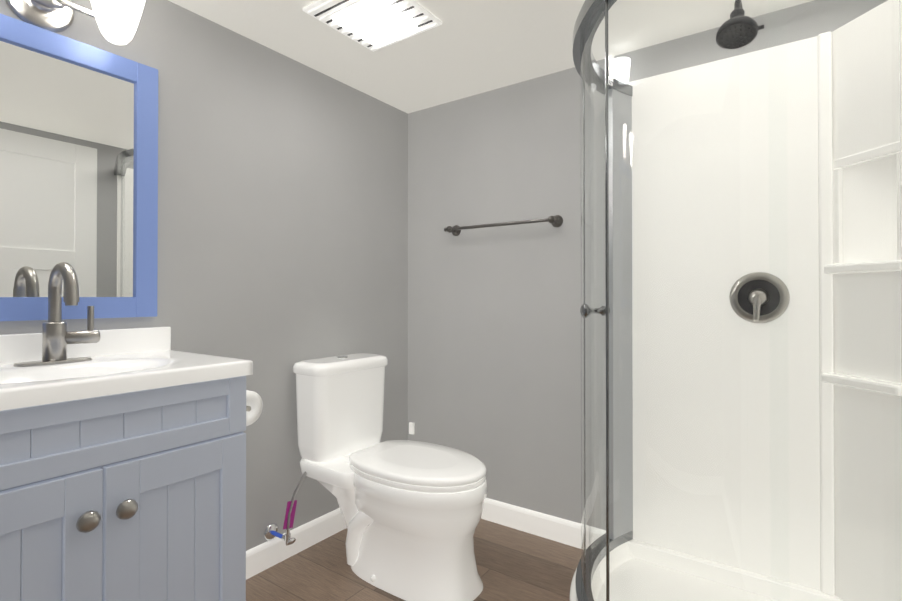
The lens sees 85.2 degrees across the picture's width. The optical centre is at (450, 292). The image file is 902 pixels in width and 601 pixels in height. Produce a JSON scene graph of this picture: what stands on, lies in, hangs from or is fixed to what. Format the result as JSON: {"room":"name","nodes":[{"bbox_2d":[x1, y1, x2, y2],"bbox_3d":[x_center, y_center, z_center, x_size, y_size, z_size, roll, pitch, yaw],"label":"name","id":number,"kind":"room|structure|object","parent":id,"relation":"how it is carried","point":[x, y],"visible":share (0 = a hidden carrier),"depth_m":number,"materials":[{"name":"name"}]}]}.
{"room":"bathroom","nodes":[
{"label":"bathroom","id":0,"kind":"room"},
{"bbox_2d":[0,0,407,550],"bbox_3d":[-0.975,0.050,1.638,0.100,2.030,2.650,0,0,35],"label":"wall","id":1,"kind":"structure","parent":0,"point":[282,214],"depth_m":1.93,"materials":[{"name":"paint"}]},
{"bbox_2d":[5,0,145,44],"bbox_3d":[-1.044,-0.790,1.284,0.196,0.170,0.426,0,0,35],"label":"sconce","id":2,"kind":"object","parent":1,"relation":"attached to","point":[117,21],"visible":1,"depth_m":1.35,"materials":[{"name":"white glass"}]},
{"bbox_2d":[0,13,157,320],"bbox_3d":[-1.118,-0.322,1.327,0.022,0.790,0.602,0,0,35],"label":"mirror","id":3,"kind":"object","parent":1,"relation":"attached to","point":[78,156],"visible":1,"depth_m":1.40,"materials":[{"name":"blue mirror"}]},
{"bbox_2d":[246,508,346,579],"bbox_3d":[-0.573,1.019,2.106,0.012,0.100,1.208,0,0,35],"label":"baseboard","id":4,"kind":"structure","parent":1,"relation":"attached to","point":[266,555],"depth_m":2.00,"materials":[{"name":"white wood"}]},
{"bbox_2d":[246,519,583,600],"bbox_3d":[-0.132,1.091,1.039,2.160,0.060,2.650,0,0,35],"label":"floor","id":5,"kind":"structure","parent":0,"point":[512,564],"depth_m":1.87,"materials":[{"name":"brown wood"}]},
{"bbox_2d":[0,262,262,600],"bbox_3d":[-0.893,0.492,1.233,0.491,1.142,0.805,0,0,35],"label":"bathroom vanity","id":6,"kind":"object","parent":5,"relation":"on","point":[122,464],"visible":1,"depth_m":1.14,"materials":[{"name":"grey paint"}]},
{"bbox_2d":[13,262,99,366],"bbox_3d":[-0.991,0.052,1.262,0.158,0.262,0.180,0,0,35],"label":"faucet","id":7,"kind":"object","parent":6,"relation":"on","point":[56,337],"depth_m":1.27,"materials":[{"name":"silver metal"}]},
{"bbox_2d":[264,353,486,600],"bbox_3d":[-0.250,0.667,1.878,0.804,0.800,0.506,0,0,35],"label":"toilet","id":8,"kind":"object","parent":5,"relation":"on","point":[411,511],"visible":1,"depth_m":1.80,"materials":[{"name":"white ceramic"}]},
{"bbox_2d":[569,0,901,600],"bbox_3d":[0.789,0.055,1.424,0.945,2.015,0.834,0,0,35],"label":"shower","id":9,"kind":"object","parent":5,"relation":"on","point":[751,310],"visible":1,"depth_m":1.66,"materials":[{"name":"white plastic"}]},
{"bbox_2d":[168,0,813,112],"bbox_3d":[-0.132,-0.999,1.054,2.160,0.060,2.650,0,0,35],"label":"ceiling","id":10,"kind":"structure","parent":0,"point":[466,48],"depth_m":1.86,"materials":[{"name":"white paint"}]},
{"bbox_2d":[303,0,441,51],"bbox_3d":[-0.266,-0.946,1.698,0.340,0.034,0.340,0,0,35],"label":"exhaust fan","id":11,"kind":"object","parent":10,"relation":"attached to","point":[373,25],"visible":1,"depth_m":1.68,"materials":[{"name":"white plastic"},{"name":"translucent light lens"}]},
{"bbox_2d":[408,0,886,529],"bbox_3d":[0.601,0.053,2.091,1.960,2.030,0.100,0,0,35],"label":"wall","id":12,"kind":"structure","parent":0,"point":[494,352],"depth_m":2.23,"materials":[{"name":"paint"}]},
{"bbox_2d":[409,422,414,434],"bbox_3d":[-0.207,0.712,2.581,0.030,0.060,0.015,0,0,35],"label":"electrical outlet plate","id":13,"kind":"object","parent":12,"relation":"attached to","point":[411,428],"visible":1,"depth_m":2.58,"materials":[{"name":"white plastic"}]},
{"bbox_2d":[444,215,562,235],"bbox_3d":[0.222,-0.310,2.250,0.595,0.054,0.077,0,0,35],"label":"towel rail","id":14,"kind":"object","parent":12,"relation":"attached to","point":[554,221],"visible":1,"depth_m":2.19,"materials":[{"name":"grey metal"}]},
{"bbox_2d":[481,498,605,548],"bbox_3d":[0.215,1.020,2.284,1.071,0.100,0.012,0,0,35],"label":"baseboard","id":15,"kind":"structure","parent":12,"relation":"attached to","point":[558,529],"depth_m":2.16,"materials":[{"name":"white wood"}]}
]}

